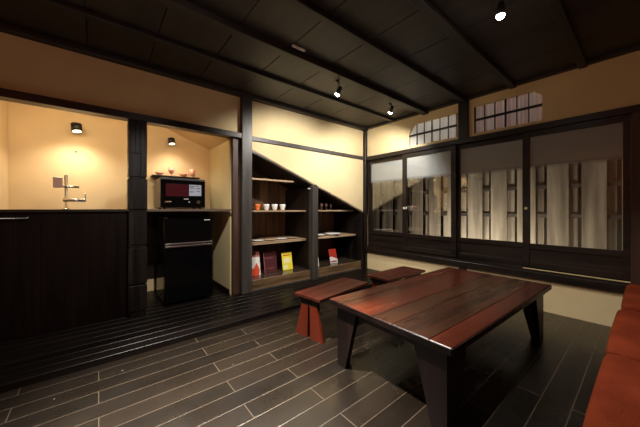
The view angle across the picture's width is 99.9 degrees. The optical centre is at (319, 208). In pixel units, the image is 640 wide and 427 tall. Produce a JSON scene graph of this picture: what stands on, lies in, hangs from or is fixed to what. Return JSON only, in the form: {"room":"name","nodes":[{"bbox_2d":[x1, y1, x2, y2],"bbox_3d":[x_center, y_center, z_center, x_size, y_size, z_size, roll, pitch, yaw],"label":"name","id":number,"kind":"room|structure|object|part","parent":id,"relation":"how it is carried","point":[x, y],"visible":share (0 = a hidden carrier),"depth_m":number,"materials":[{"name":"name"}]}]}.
{"room":"living room","nodes":[
{"label":"living room","id":0,"kind":"room"},
{"bbox_2d":[0,32,367,290],"bbox_3d":[-1.467,-0.160,3.436,5.300,2.470,0.890,0,0,-39],"label":"wall","id":1,"kind":"structure","parent":0,"point":[28,66],"depth_m":2.92,"materials":[{"name":"beige paint"}]},
{"bbox_2d":[70,122,82,132],"bbox_3d":[-2.604,-0.861,2.879,0.098,0.098,0.145,0,0,-39],"label":"spotlight","id":2,"kind":"object","parent":1,"relation":"in","point":[76,127],"visible":1,"depth_m":2.83,"materials":[{"name":"black metal"}]},
{"bbox_2d":[0,88,241,138],"bbox_3d":[-2.103,-0.877,2.340,2.925,0.065,0.115,0,0,-39],"label":"trim","id":3,"kind":"structure","parent":1,"relation":"attached to","point":[9,95],"depth_m":2.42,"materials":[{"name":"brown wood"}]},
{"bbox_2d":[127,119,146,317],"bbox_3d":[-1.777,0.092,2.614,0.154,1.875,0.144,0,0,-39],"label":"pillar","id":4,"kind":"structure","parent":1,"relation":"attached to","point":[136,129],"depth_m":2.56,"materials":[{"name":"brown wood"}]},
{"bbox_2d":[168,137,174,144],"bbox_3d":[-1.911,-0.861,3.453,0.086,0.087,0.139,0,0,-39],"label":"spotlight","id":5,"kind":"object","parent":1,"relation":"in","point":[171,141],"visible":1,"depth_m":3.41,"materials":[{"name":"black metal"}]},
{"bbox_2d":[150,175,199,179],"bbox_3d":[-1.862,-0.398,3.475,0.540,0.030,0.163,0,0,-39],"label":"wall shelf","id":6,"kind":"object","parent":1,"relation":"attached to","point":[156,176],"visible":0.72,"depth_m":3.40,"materials":[{"name":"brown wood"}]},
{"bbox_2d":[168,168,174,175],"bbox_3d":[-1.894,-0.467,3.428,0.076,0.105,0.076,0,0,-39],"label":"goblet","id":7,"kind":"object","parent":6,"relation":"on","point":[170,170],"visible":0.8,"depth_m":3.40,"materials":[{"name":"pink glass"}]},
{"bbox_2d":[189,169,194,176],"bbox_3d":[-1.701,-0.469,3.586,0.072,0.110,0.072,0,0,-39],"label":"tumbler","id":8,"kind":"object","parent":6,"relation":"on","point":[192,171],"visible":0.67,"depth_m":3.56,"materials":[{"name":"pink glass"}]},
{"bbox_2d":[0,22,367,130],"bbox_3d":[-1.197,-1.373,3.029,5.200,0.045,0.080,0,0,-39],"label":"trim","id":9,"kind":"structure","parent":1,"relation":"attached to","point":[6,28],"depth_m":2.61,"materials":[{"name":"brown wood"}]},
{"bbox_2d":[146,209,230,277],"bbox_3d":[-1.687,0.432,3.180,0.985,0.856,0.835,0,0,-39],"label":"counter","id":10,"kind":"object","parent":1,"relation":"attached to","point":[152,214],"depth_m":3.36,"materials":[{"name":"brown wood"}]},
{"bbox_2d":[154,177,204,208],"bbox_3d":[-1.707,-0.172,3.272,0.470,0.352,0.458,0,0,-39],"label":"microwave oven","id":11,"kind":"object","parent":10,"relation":"on","point":[168,192],"visible":0.92,"depth_m":3.11,"materials":[{"name":"grey metal"}]},
{"bbox_3d":[-1.579,-0.337,3.116,0.470,0.022,0.020,0,0,-39],"label":"trim","id":12,"kind":"part","parent":11,"relation":"part of","materials":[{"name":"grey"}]},
{"bbox_2d":[146,209,230,211],"bbox_3d":[-1.634,0.017,3.220,0.843,0.026,0.830,0,0,-39],"label":"countertop","id":13,"kind":"structure","parent":10,"relation":"on","point":[148,210],"depth_m":2.83,"materials":[{"name":"brown wood"}]},
{"bbox_2d":[231,138,239,294],"bbox_3d":[-1.019,0.092,3.253,0.090,1.875,0.060,0,0,-39],"label":"trim","id":14,"kind":"structure","parent":1,"relation":"attached to","point":[235,143],"depth_m":3.23,"materials":[{"name":"brown wood"}]},
{"bbox_2d":[240,96,251,294],"bbox_3d":[-0.923,-0.163,3.310,0.130,2.385,0.135,0,0,-39],"label":"trim","id":15,"kind":"structure","parent":1,"relation":"attached to","point":[245,102],"depth_m":3.25,"materials":[{"name":"grey wood"}]},
{"bbox_2d":[252,149,362,212],"bbox_3d":[-0.081,-0.324,4.037,2.095,0.814,0.062,0,0,-39],"label":"trim","id":16,"kind":"structure","parent":1,"relation":"attached to","point":[253,153],"depth_m":3.85,"materials":[{"name":"brown wood"}]},
{"bbox_2d":[252,136,363,159],"bbox_3d":[-0.044,-0.876,4.016,2.125,0.053,0.022,0,0,-39],"label":"trim","id":17,"kind":"structure","parent":1,"relation":"attached to","point":[258,139],"depth_m":3.84,"materials":[{"name":"grey wood"}]},
{"bbox_2d":[167,128,228,149],"bbox_3d":[-2.069,-1.053,2.940,2.060,0.503,0.730,0,0,-39],"label":"ceiling","id":18,"kind":"structure","parent":0,"point":[209,142],"depth_m":3.48,"materials":[{"name":"yellow paint"}]},
{"bbox_2d":[210,139,232,295],"bbox_3d":[-1.295,0.095,3.558,0.080,1.960,0.760,0,0,-39],"label":"wall","id":19,"kind":"structure","parent":0,"point":[220,156],"depth_m":3.46,"materials":[{"name":"paint"}]},
{"bbox_2d":[212,279,229,293],"bbox_3d":[-1.335,1.002,3.531,0.015,0.055,0.750,0,0,-39],"label":"baseboard","id":20,"kind":"structure","parent":19,"relation":"attached to","point":[214,282],"depth_m":3.42,"materials":[{"name":"brown wood"}]},
{"bbox_2d":[0,279,610,426],"bbox_3d":[0.370,1.115,1.140,5.220,0.080,3.490,0,0,-39],"label":"floor","id":21,"kind":"structure","parent":0,"point":[263,372],"depth_m":1.65,"materials":[{"name":"brown wood"}]},
{"bbox_2d":[0,268,379,393],"bbox_3d":[-1.283,1.052,3.134,5.200,0.045,1.695,0,0,-39],"label":"deck","id":22,"kind":"object","parent":21,"relation":"on","point":[24,362],"visible":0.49,"depth_m":2.25,"materials":[{"name":"brown wood"}]},
{"bbox_2d":[0,209,127,342],"bbox_3d":[-2.691,0.518,2.220,1.765,1.024,0.632,0,0,-39],"label":"counter","id":23,"kind":"object","parent":22,"relation":"on","point":[61,269],"depth_m":2.27,"materials":[{"name":"brown wood"}]},
{"bbox_2d":[0,209,127,212],"bbox_3d":[-2.359,0.018,2.501,0.895,0.024,0.620,0,0,-39],"label":"countertop","id":24,"kind":"structure","parent":23,"relation":"on","point":[1,210],"depth_m":2.25,"materials":[{"name":"brown wood"}]},
{"bbox_2d":[53,175,85,208],"bbox_3d":[-2.414,-0.159,2.598,0.236,0.330,0.073,0,0,-39],"label":"tap","id":25,"kind":"object","parent":23,"relation":"on","point":[57,181],"visible":0.91,"depth_m":2.58,"materials":[{"name":"silver metal"}]},
{"bbox_3d":[-2.471,-0.249,2.535,0.068,0.100,0.015,0,0,-39],"label":"square plate","id":26,"kind":"part","parent":25,"relation":"part of","materials":[{"name":"silver metal"}]},
{"bbox_3d":[-2.419,-0.212,2.587,0.155,0.024,0.024,0,0,-36],"label":"arm","id":27,"kind":"part","parent":25,"relation":"part of","materials":[{"name":"silver metal"}]},
{"bbox_3d":[-2.375,-0.084,2.604,0.165,0.034,0.034,0,0,-39],"label":"arm","id":28,"kind":"part","parent":25,"relation":"part of","materials":[{"name":"silver metal"}]},
{"bbox_2d":[157,216,212,304],"bbox_3d":[-1.588,0.562,3.150,0.490,0.935,0.518,0,0,-39],"label":"mini fridge","id":29,"kind":"object","parent":22,"relation":"on","point":[184,244],"visible":1,"depth_m":2.95,"materials":[{"name":"black metal"}]},
{"bbox_3d":[-1.448,0.688,2.980,0.490,0.625,0.042,0,0,-39],"label":"fridge door","id":30,"kind":"part","parent":29,"relation":"part of","materials":[{"name":"black metal"}]},
{"bbox_3d":[-1.448,0.233,2.980,0.490,0.265,0.042,0,0,-39],"label":"freezer door","id":31,"kind":"part","parent":29,"relation":"part of","materials":[{"name":"black metal"}]},
{"bbox_3d":[-1.431,0.377,2.959,0.480,0.022,0.016,0,0,-39],"label":"handle","id":32,"kind":"part","parent":29,"relation":"part of","materials":[{"name":"silver metal"}]},
{"bbox_3d":[-1.429,0.405,2.957,0.480,0.021,0.020,0,0,-39],"label":"handle","id":33,"kind":"part","parent":29,"relation":"part of","materials":[{"name":"silver metal"}]},
{"bbox_2d":[252,155,363,291],"bbox_3d":[-0.249,0.143,4.266,2.165,1.773,0.775,0,0,-39],"label":"shelf","id":34,"kind":"object","parent":22,"relation":"on","point":[302,217],"visible":0.71,"depth_m":4.23,"materials":[{"name":"brown wood"}]},
{"bbox_2d":[252,250,260,275],"bbox_3d":[-0.897,0.729,3.585,0.200,0.326,0.080,0,0,-39],"label":"leaflet","id":35,"kind":"object","parent":34,"relation":"on","point":[256,271],"visible":0.63,"depth_m":3.60,"materials":[{"name":"white paper"}]},
{"bbox_2d":[254,204,260,209],"bbox_3d":[-0.849,-0.021,3.653,0.088,0.085,0.088,0,0,-39],"label":"cup","id":36,"kind":"object","parent":34,"relation":"on","point":[257,206],"visible":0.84,"depth_m":3.62,"materials":[{"name":"orange ceramic"}]},
{"bbox_2d":[263,204,269,209],"bbox_3d":[-0.745,-0.021,3.738,0.088,0.085,0.088,0,0,-39],"label":"cup","id":37,"kind":"object","parent":34,"relation":"on","point":[266,206],"visible":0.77,"depth_m":3.71,"materials":[{"name":"white ceramic"}]},
{"bbox_2d":[263,251,277,273],"bbox_3d":[-0.702,0.749,3.781,0.200,0.286,0.074,0,0,-39],"label":"book","id":38,"kind":"object","parent":34,"relation":"on","point":[270,261],"visible":1,"depth_m":3.77,"materials":[{"name":"red paper"}]},
{"bbox_2d":[272,204,277,209],"bbox_3d":[-0.644,-0.021,3.821,0.088,0.085,0.088,0,0,-39],"label":"cup","id":39,"kind":"object","parent":34,"relation":"on","point":[274,206],"visible":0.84,"depth_m":3.79,"materials":[{"name":"white ceramic"}]},
{"bbox_2d":[279,204,285,209],"bbox_3d":[-0.544,-0.021,3.904,0.088,0.085,0.088,0,0,-39],"label":"cup","id":40,"kind":"object","parent":34,"relation":"on","point":[282,206],"visible":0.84,"depth_m":3.87,"materials":[{"name":"white ceramic"}]},
{"bbox_2d":[281,252,292,270],"bbox_3d":[-0.488,0.769,3.954,0.170,0.247,0.067,0,0,-39],"label":"leaflet","id":41,"kind":"object","parent":34,"relation":"on","point":[286,257],"visible":1,"depth_m":3.94,"materials":[{"name":"yellow paper"}]},
{"bbox_2d":[284,258,289,262],"bbox_3d":[-0.483,0.758,3.944,0.105,0.069,0.013,0,0,-39],"label":"picture","id":42,"kind":"object","parent":41,"relation":"attached to","point":[286,260],"depth_m":3.94,"materials":[{"name":"beige paper"}]},
{"bbox_3d":[-0.481,0.143,4.564,2.145,1.773,0.020,0,0,-39],"label":"panel","id":43,"kind":"part","parent":34,"relation":"part of","materials":[{"name":"brown wood"}]},
{"bbox_3d":[-0.097,0.338,3.951,0.100,1.385,0.095,0,0,-39],"label":"post","id":44,"kind":"part","parent":34,"relation":"part of","materials":[{"name":"grey wood"}]},
{"bbox_2d":[325,232,339,235],"bbox_3d":[0.210,0.422,4.498,0.262,0.039,0.262,0,0,-39],"label":"plate","id":45,"kind":"object","parent":34,"relation":"on","point":[327,233],"visible":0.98,"depth_m":4.43,"materials":[{"name":"white ceramic"}]},
{"bbox_2d":[328,249,337,263],"bbox_3d":[0.210,0.780,4.443,0.160,0.224,0.078,0,0,-39],"label":"leaflet","id":46,"kind":"object","parent":34,"relation":"on","point":[332,252],"visible":1,"depth_m":4.43,"materials":[{"name":"red paper"}]},
{"bbox_3d":[0.509,0.551,4.906,0.070,0.958,0.710,0,0,-39],"label":"panel","id":47,"kind":"part","parent":34,"relation":"part of","materials":[{"name":"brown wood"}]},
{"bbox_2d":[295,277,367,343],"bbox_3d":[0.127,0.897,2.477,0.316,0.355,0.700,0,0,43],"label":"bench","id":48,"kind":"object","parent":21,"relation":"on","point":[309,321],"visible":0.84,"depth_m":2.28,"materials":[{"name":"brown wood"}]},
{"bbox_3d":[-0.072,0.908,2.260,0.220,0.325,0.020,0,0,43],"label":"leg","id":49,"kind":"part","parent":48,"relation":"part of","materials":[{"name":"red wood"}]},
{"bbox_3d":[0.127,0.733,2.477,0.298,0.025,0.700,0,0,43],"label":"seat","id":50,"kind":"part","parent":48,"relation":"part of","materials":[{"name":"brown wood"}]},
{"bbox_2d":[367,266,424,286],"bbox_3d":[0.872,0.897,3.048,0.700,0.355,0.316,0,0,-39],"label":"bench","id":51,"kind":"object","parent":21,"relation":"on","point":[390,275],"visible":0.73,"depth_m":2.94,"materials":[{"name":"red wood"}]},
{"bbox_2d":[329,267,551,426],"bbox_3d":[0.982,0.850,2.039,1.664,0.450,0.864,0,0,-38],"label":"table","id":52,"kind":"object","parent":21,"relation":"on","point":[443,312],"visible":1,"depth_m":1.70,"materials":[{"name":"red wood"}]},
{"bbox_3d":[0.263,0.867,1.852,0.210,0.416,0.190,0,0,-38],"label":"leg","id":53,"kind":"part","parent":52,"relation":"part of","materials":[{"name":"black wood"}]},
{"bbox_3d":[0.617,0.867,1.393,0.210,0.416,0.190,0,0,-38],"label":"leg","id":54,"kind":"part","parent":52,"relation":"part of","materials":[{"name":"black wood"}]},
{"bbox_3d":[1.702,0.867,2.229,0.210,0.416,0.190,0,0,-38],"label":"leg","id":55,"kind":"part","parent":52,"relation":"part of","materials":[{"name":"black wood"}]},
{"bbox_2d":[582,284,639,426],"bbox_3d":[1.906,0.705,1.185,2.530,0.740,0.849,0,0,-39],"label":"sofa","id":56,"kind":"object","parent":21,"relation":"on","point":[614,401],"visible":1,"depth_m":1.03,"materials":[{"name":"red fabric"}]},
{"bbox_2d":[582,354,639,426],"bbox_3d":[1.211,0.726,0.704,0.845,0.174,0.709,0,0,-39],"label":"seat cushion","id":57,"kind":"object","parent":56,"relation":"on","point":[614,401],"depth_m":0.93,"materials":[{"name":"red fabric"}]},
{"bbox_2d":[606,310,639,360],"bbox_3d":[1.865,0.726,1.243,0.840,0.174,0.709,0,0,-39],"label":"seat cushion","id":58,"kind":"object","parent":56,"relation":"on","point":[624,336],"depth_m":1.37,"materials":[{"name":"red fabric"}]},
{"bbox_2d":[621,284,639,311],"bbox_3d":[2.505,0.714,1.759,0.795,0.199,0.694,0,0,-39],"label":"seat cushion","id":59,"kind":"object","parent":56,"relation":"on","point":[631,296],"depth_m":1.86,"materials":[{"name":"red fabric"}]},
{"bbox_2d":[0,0,639,126],"bbox_3d":[0.124,-1.440,1.423,5.400,0.090,4.440,0,0,-39],"label":"ceiling","id":60,"kind":"structure","parent":0,"point":[528,42],"depth_m":2.23,"materials":[{"name":"brown wood"}]},
{"bbox_2d":[34,0,395,122],"bbox_3d":[-0.829,-1.377,2.581,5.200,0.035,0.055,0,0,-39],"label":"trim","id":61,"kind":"structure","parent":60,"relation":"attached to","point":[59,4],"depth_m":2.30,"materials":[{"name":"brown wood"}]},
{"bbox_2d":[148,0,428,114],"bbox_3d":[-0.498,-1.367,2.180,5.200,0.055,0.085,0,0,-39],"label":"trim","id":62,"kind":"structure","parent":60,"relation":"attached to","point":[186,8],"depth_m":2.24,"materials":[{"name":"brown wood"}]},
{"bbox_2d":[292,44,304,51],"bbox_3d":[-0.184,-1.387,2.325,0.130,0.014,0.025,0,0,-39],"label":"ceiling plate","id":63,"kind":"object","parent":60,"relation":"attached to","point":[293,45],"visible":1,"depth_m":2.32,"materials":[{"name":"grey plastic"}]},
{"bbox_2d":[335,80,341,95],"bbox_3d":[0.196,-1.258,2.798,0.055,0.163,0.092,0,0,-39],"label":"ceiling spotlight","id":64,"kind":"object","parent":60,"relation":"attached to","point":[338,91],"visible":1,"depth_m":2.79,"materials":[{"name":"black metal"}]},
{"bbox_2d":[284,0,466,101],"bbox_3d":[-0.162,-1.373,1.770,5.200,0.045,0.060,0,0,-39],"label":"trim","id":65,"kind":"structure","parent":60,"relation":"attached to","point":[305,6],"depth_m":2.20,"materials":[{"name":"brown wood"}]},
{"bbox_2d":[388,103,393,113],"bbox_3d":[0.903,-1.274,3.408,0.055,0.133,0.089,0,0,-24],"label":"ceiling spotlight","id":66,"kind":"object","parent":60,"relation":"attached to","point":[390,111],"visible":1,"depth_m":3.39,"materials":[{"name":"black metal"}]},
{"bbox_2d":[409,0,515,88],"bbox_3d":[0.166,-1.373,1.373,5.200,0.045,0.060,0,0,-39],"label":"trim","id":67,"kind":"structure","parent":60,"relation":"attached to","point":[426,7],"depth_m":2.13,"materials":[{"name":"brown wood"}]},
{"bbox_2d":[495,0,505,19],"bbox_3d":[1.180,-1.317,1.759,0.056,0.156,0.056,0,0,-39],"label":"ceiling spotlight","id":68,"kind":"object","parent":60,"relation":"attached to","point":[500,12],"visible":1,"depth_m":1.74,"materials":[{"name":"black metal"}]},
{"bbox_2d":[545,0,587,68],"bbox_3d":[0.524,-1.373,0.936,5.200,0.045,0.060,0,0,-39],"label":"trim","id":69,"kind":"structure","parent":60,"relation":"attached to","point":[557,8],"depth_m":2.05,"materials":[{"name":"brown wood"}]},
{"bbox_2d":[367,50,639,326],"bbox_3d":[1.881,-0.160,3.451,0.090,2.470,5.140,0,0,-39],"label":"wall","id":70,"kind":"structure","parent":0,"point":[614,83],"depth_m":2.70,"materials":[{"name":"beige paint"}]},
{"bbox_2d":[363,130,366,267],"bbox_3d":[0.785,-0.140,4.673,0.050,2.430,0.060,0,0,-39],"label":"trim","id":71,"kind":"structure","parent":70,"relation":"attached to","point":[365,131],"depth_m":4.65,"materials":[{"name":"brown wood"}]},
{"bbox_2d":[368,155,401,248],"bbox_3d":[1.093,-0.100,4.405,0.042,1.460,0.745,0,0,-39],"label":"window","id":72,"kind":"structure","parent":70,"relation":"in","point":[385,169],"depth_m":4.46,"materials":[{"name":"brown wood"}]},
{"bbox_3d":[1.098,-0.198,4.403,0.004,1.145,0.655,0,0,-39],"label":"pane","id":73,"kind":"part","parent":72,"relation":"part of","materials":[{"name":"white glass"}]},
{"bbox_3d":[1.098,0.500,4.403,0.012,0.140,0.655,0,0,-39],"label":"panel","id":74,"kind":"part","parent":72,"relation":"part of","materials":[{"name":"brown wood"}]},
{"bbox_2d":[402,145,456,256],"bbox_3d":[1.523,-0.100,3.810,0.042,1.460,0.800,0,0,-39],"label":"window","id":75,"kind":"structure","parent":70,"relation":"in","point":[443,160],"depth_m":3.76,"materials":[{"name":"brown wood"}]},
{"bbox_3d":[1.527,-0.198,3.811,0.004,1.145,0.664,0,0,-39],"label":"pane","id":76,"kind":"part","parent":75,"relation":"part of","materials":[{"name":"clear glass"}]},
{"bbox_3d":[1.527,0.500,3.811,0.012,0.140,0.664,0,0,-39],"label":"panel","id":77,"kind":"part","parent":75,"relation":"part of","materials":[{"name":"brown wood"}]},
{"bbox_2d":[409,113,456,145],"bbox_3d":[1.579,-1.089,3.782,0.036,0.368,0.745,0,0,-39],"label":"window","id":78,"kind":"structure","parent":70,"relation":"in","point":[446,127],"depth_m":3.75,"materials":[{"name":"white paper"}]},
{"bbox_2d":[458,100,468,138],"bbox_3d":[1.837,-1.145,3.433,0.060,0.500,0.121,0,0,-39],"label":"trim","id":79,"kind":"structure","parent":70,"relation":"attached to","point":[463,107],"depth_m":3.41,"materials":[{"name":"brown wood"}]},
{"bbox_2d":[457,134,521,264],"bbox_3d":[2.034,-0.100,3.263,0.038,1.460,0.795,0,0,-39],"label":"window","id":80,"kind":"structure","parent":70,"relation":"in","point":[502,153],"depth_m":3.25,"materials":[{"name":"brown wood"}]},
{"bbox_3d":[2.049,-0.198,3.247,0.004,1.145,0.679,0,0,-39],"label":"pane","id":81,"kind":"part","parent":80,"relation":"part of","materials":[{"name":"clear glass"}]},
{"bbox_3d":[2.049,0.500,3.247,0.012,0.140,0.679,0,0,-39],"label":"panel","id":82,"kind":"part","parent":80,"relation":"part of","materials":[{"name":"brown wood"}]},
{"bbox_2d":[366,245,630,293],"bbox_3d":[2.184,0.710,3.079,0.155,0.080,4.180,0,0,-39],"label":"trim","id":83,"kind":"structure","parent":70,"relation":"attached to","point":[605,286],"depth_m":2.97,"materials":[{"name":"brown wood"}]},
{"bbox_2d":[366,104,639,160],"bbox_3d":[2.171,-0.862,3.067,0.130,0.063,4.180,0,0,-39],"label":"trim","id":84,"kind":"structure","parent":70,"relation":"attached to","point":[624,110],"depth_m":2.95,"materials":[{"name":"brown wood"}]},
{"bbox_2d":[366,44,639,129],"bbox_3d":[2.128,-1.380,3.033,0.060,0.030,4.180,0,0,-39],"label":"trim","id":85,"kind":"structure","parent":70,"relation":"attached to","point":[635,48],"depth_m":2.86,"materials":[{"name":"brown wood"}]},
{"bbox_2d":[474,92,541,132],"bbox_3d":[2.141,-1.097,3.098,0.036,0.385,0.705,0,0,-39],"label":"window","id":86,"kind":"structure","parent":70,"relation":"in","point":[517,110],"depth_m":3.08,"materials":[{"name":"white paper"}]},
{"bbox_2d":[522,114,630,280],"bbox_3d":[2.474,-0.100,2.654,0.042,1.460,0.776,0,0,-39],"label":"window","id":87,"kind":"structure","parent":70,"relation":"in","point":[605,138],"depth_m":2.60,"materials":[{"name":"brown wood"}]},
{"bbox_3d":[2.482,-0.198,2.650,0.004,1.145,0.667,0,0,-39],"label":"pane","id":88,"kind":"part","parent":87,"relation":"part of","materials":[{"name":"clear glass"}]},
{"bbox_3d":[2.482,0.500,2.650,0.012,0.140,0.667,0,0,-39],"label":"panel","id":89,"kind":"part","parent":87,"relation":"part of","materials":[{"name":"brown wood"}]},
{"bbox_2d":[523,267,630,282],"bbox_3d":[2.471,0.642,2.622,0.009,0.009,0.810,0,0,-39],"label":"trim","id":90,"kind":"structure","parent":70,"relation":"attached to","point":[523,267],"depth_m":2.58,"materials":[{"name":"gold metal"}]},
{"bbox_2d":[631,111,639,284],"bbox_3d":[2.794,-0.080,2.286,0.140,1.500,0.200,0,0,-39],"label":"trim","id":91,"kind":"structure","parent":70,"relation":"attached to","point":[635,116],"depth_m":2.30,"materials":[{"name":"brown wood"}]},
{"label":"outside","id":92,"kind":"structure","parent":0,"visible":0},
{"bbox_3d":[2.827,1.125,4.591,2.800,0.100,7.500,0,0,-39],"label":"ground","id":93,"kind":"structure","parent":92,"visible":0},
{"bbox_2d":[372,157,622,250],"bbox_3d":[2.505,-0.025,4.251,0.070,2.200,5.782,0,0,-39],"label":"wooden fence","id":94,"kind":"object","parent":93,"relation":"on","point":[599,184],"visible":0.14,"depth_m":3.82,"materials":[{"name":"brown wood"}]},
{"bbox_3d":[2.531,-0.291,4.218,0.029,0.048,5.700,0,0,-39],"label":"fence rail","id":95,"kind":"part","parent":94,"relation":"part of","materials":[{"name":"brown wood"}]},
{"bbox_3d":[2.531,0.096,4.218,0.029,0.048,5.700,0,0,-39],"label":"fence rail","id":96,"kind":"part","parent":94,"relation":"part of","materials":[{"name":"brown wood"}]},
{"bbox_2d":[379,157,621,250],"bbox_3d":[3.715,-0.225,5.322,0.100,2.600,7.500,0,0,-39],"label":"wall","id":97,"kind":"structure","parent":93,"relation":"on","point":[619,160],"depth_m":4.84,"materials":[{"name":"brown wood"}]}
]}

